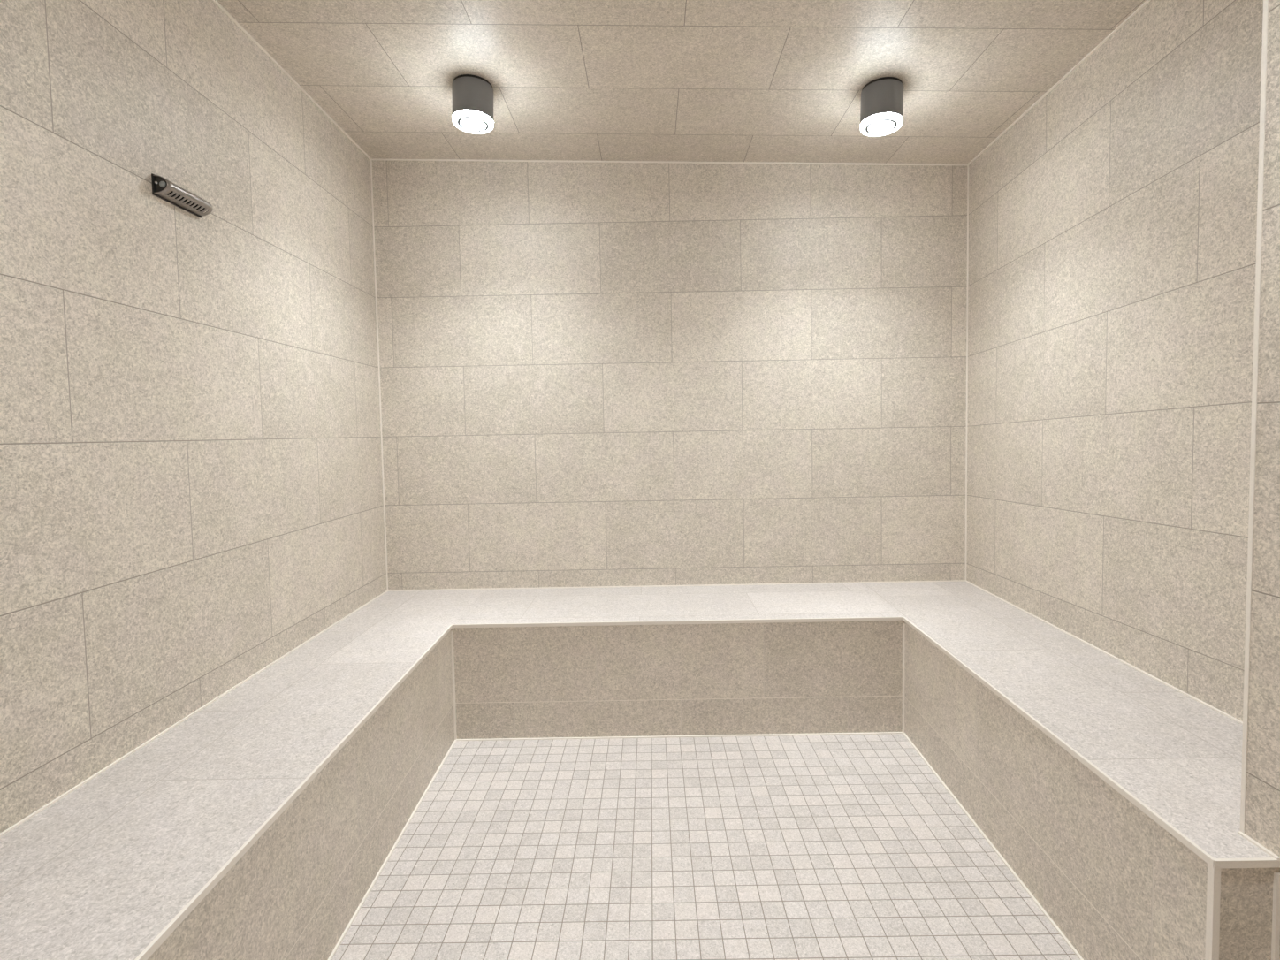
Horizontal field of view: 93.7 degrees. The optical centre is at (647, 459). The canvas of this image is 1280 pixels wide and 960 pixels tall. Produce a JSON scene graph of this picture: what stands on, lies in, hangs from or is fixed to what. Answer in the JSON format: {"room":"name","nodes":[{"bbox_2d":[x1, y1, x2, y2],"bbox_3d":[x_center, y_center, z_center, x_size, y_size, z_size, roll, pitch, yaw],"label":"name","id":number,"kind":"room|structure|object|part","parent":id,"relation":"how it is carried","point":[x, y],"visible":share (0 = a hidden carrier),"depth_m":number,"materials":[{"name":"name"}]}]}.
{"room":"spa","nodes":[
{"label":"spa","id":0,"kind":"room"},
{"bbox_2d":[0,0,387,833],"bbox_3d":[-1.200,-0.038,0.974,0.100,2.466,3.352,-1,3,-1],"label":"wall","id":1,"kind":"structure","parent":0,"point":[191,476],"depth_m":1.43,"materials":[{"name":"tile"}]},
{"bbox_2d":[151,173,213,217],"bbox_3d":[-1.152,-0.653,1.497,0.036,0.048,0.167,-1,3,-1],"label":"vent","id":2,"kind":"object","parent":1,"relation":"attached to","point":[163,188],"visible":1,"depth_m":1.47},
{"bbox_2d":[213,0,371,159],"bbox_3d":[-1.171,-1.222,0.969,0.007,0.007,3.251,-1,3,-1],"label":"trim","id":3,"kind":"structure","parent":1,"relation":"attached to","point":[215,1],"depth_m":1.96,"materials":[{"name":"beige tile"}]},
{"bbox_2d":[370,160,388,590],"bbox_3d":[-1.179,-0.356,2.635,0.007,1.886,0.007,-1,3,0],"label":"trim","id":4,"kind":"structure","parent":1,"relation":"attached to","point":[370,160],"depth_m":2.63,"materials":[{"name":"beige tile"}]},
{"bbox_2d":[371,160,967,630],"bbox_3d":[0.112,-0.138,2.692,2.777,2.459,0.100,-1,3,0],"label":"wall","id":5,"kind":"structure","parent":0,"point":[592,374],"depth_m":2.63,"materials":[{"name":"tile"}]},
{"bbox_2d":[371,158,967,166],"bbox_3d":[0.091,-1.283,2.587,2.577,0.080,0.007,-1,3,0],"label":"trim","id":6,"kind":"structure","parent":5,"relation":"attached to","point":[371,158],"depth_m":2.58,"materials":[{"name":"beige tile"}]},
{"bbox_2d":[216,0,1146,164],"bbox_3d":[0.085,-1.259,0.963,2.817,0.180,3.490,-1,3,0],"label":"ceiling","id":7,"kind":"structure","parent":0,"point":[667,80],"depth_m":1.92,"materials":[{"name":"tile"}]},
{"bbox_2d":[451,74,493,134],"bbox_3d":[-0.593,-1.201,2.034,0.134,0.129,0.134,1,3,0],"label":"ceiling lamp","id":8,"kind":"object","parent":7,"relation":"attached to","point":[472,95],"visible":1,"depth_m":1.98,"materials":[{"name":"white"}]},
{"bbox_3d":[-0.592,-1.261,2.031,0.128,0.008,0.128,1,3,0],"label":"mounting plate","id":9,"kind":"part","parent":8,"relation":"part of","materials":[{"name":"black metal"}]},
{"bbox_2d":[860,76,903,137],"bbox_3d":[0.787,-1.187,2.023,0.134,0.128,0.134,1,3,0],"label":"ceiling lamp","id":10,"kind":"object","parent":7,"relation":"attached to","point":[881,109],"visible":1,"depth_m":1.98,"materials":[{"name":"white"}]},
{"bbox_3d":[0.788,-1.247,2.021,0.128,0.008,0.128,1,3,0],"label":"mounting plate","id":11,"kind":"part","parent":10,"relation":"part of","materials":[{"name":"black metal"}]},
{"bbox_2d":[331,733,1079,959],"bbox_3d":[0.127,1.126,0.873,2.777,0.100,3.050,-1,3,0],"label":"floor","id":12,"kind":"structure","parent":0,"point":[834,847],"depth_m":1.56,"materials":[{"name":"tile"}]},
{"bbox_2d":[0,579,1279,959],"bbox_3d":[0.123,0.851,1.061,2.577,0.434,3.250,-1,3,0],"label":"bench","id":13,"kind":"object","parent":12,"relation":"on","point":[259,824],"visible":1,"depth_m":1.47,"materials":[{"name":"stone"}]},
{"bbox_3d":[-0.678,0.668,0.806,0.006,0.012,2.754,-1,3,-1],"label":"edge trim","id":14,"kind":"part","parent":13,"relation":"part of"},
{"bbox_3d":[-0.702,0.884,0.816,0.050,0.420,2.755,-1,3,-1],"label":"panel","id":15,"kind":"part","parent":13,"relation":"part of","materials":[{"name":"stone"}]},
{"bbox_3d":[0.107,0.590,2.179,1.637,0.012,0.006,-1,3,0],"label":"edge trim","id":16,"kind":"part","parent":13,"relation":"part of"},
{"bbox_3d":[0.107,0.579,2.426,1.665,0.010,0.498,-1,3,0],"label":"seat","id":17,"kind":"part","parent":13,"relation":"part of","materials":[{"name":"stone"}]},
{"bbox_3d":[0.111,0.804,2.216,1.645,0.420,0.050,-1,3,0],"label":"panel","id":18,"kind":"part","parent":13,"relation":"part of","materials":[{"name":"stone"}]},
{"bbox_3d":[0.939,0.819,1.575,0.050,0.420,1.229,-1,3,2],"label":"panel","id":19,"kind":"part","parent":13,"relation":"part of","materials":[{"name":"stone"}]},
{"bbox_3d":[0.908,0.605,1.557,0.006,0.012,1.236,-1,3,2],"label":"edge trim","id":20,"kind":"part","parent":13,"relation":"part of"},
{"bbox_3d":[0.895,0.849,0.955,0.011,0.419,0.011,-1,3,0],"label":"corner trim","id":21,"kind":"part","parent":13,"relation":"part of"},
{"bbox_3d":[0.939,0.632,0.942,0.103,0.012,0.006,-1,3,0],"label":"edge trim","id":22,"kind":"part","parent":13,"relation":"part of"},
{"bbox_3d":[0.945,0.847,0.960,0.098,0.420,0.012,-1,3,0],"label":"panel","id":23,"kind":"part","parent":13,"relation":"part of","materials":[{"name":"stone"}]},
{"bbox_2d":[966,0,1263,721],"bbox_3d":[1.412,-0.091,1.778,0.100,2.402,1.726,-1,3,3],"label":"wall","id":24,"kind":"structure","parent":0,"point":[1113,225],"depth_m":1.68,"materials":[{"name":"tile"}]},
{"bbox_2d":[964,165,968,580],"bbox_3d":[1.395,-0.366,2.625,0.007,1.812,0.007,-1,3,0],"label":"trim","id":25,"kind":"structure","parent":24,"relation":"attached to","point":[968,165],"depth_m":2.62,"materials":[{"name":"beige tile"}]},
{"bbox_2d":[967,0,1150,166],"bbox_3d":[1.341,-1.231,1.751,0.008,0.010,1.672,-1,3,3],"label":"trim","id":26,"kind":"structure","parent":24,"relation":"attached to","point":[1141,6],"depth_m":1.92,"materials":[{"name":"beige tile"}]},
{"bbox_2d":[1244,0,1279,959],"bbox_3d":[1.189,-0.023,0.155,0.428,2.324,1.630,-1,3,0],"label":"wall","id":27,"kind":"structure","parent":0,"point":[1262,797],"depth_m":0.95,"materials":[{"name":"tile"}]},
{"bbox_2d":[1239,0,1268,833],"bbox_3d":[0.976,-0.287,0.958,0.007,1.824,0.007,-1,3,0],"label":"trim","id":28,"kind":"structure","parent":27,"relation":"attached to","point":[1265,18],"depth_m":0.97,"materials":[{"name":"beige tile"}]}
]}

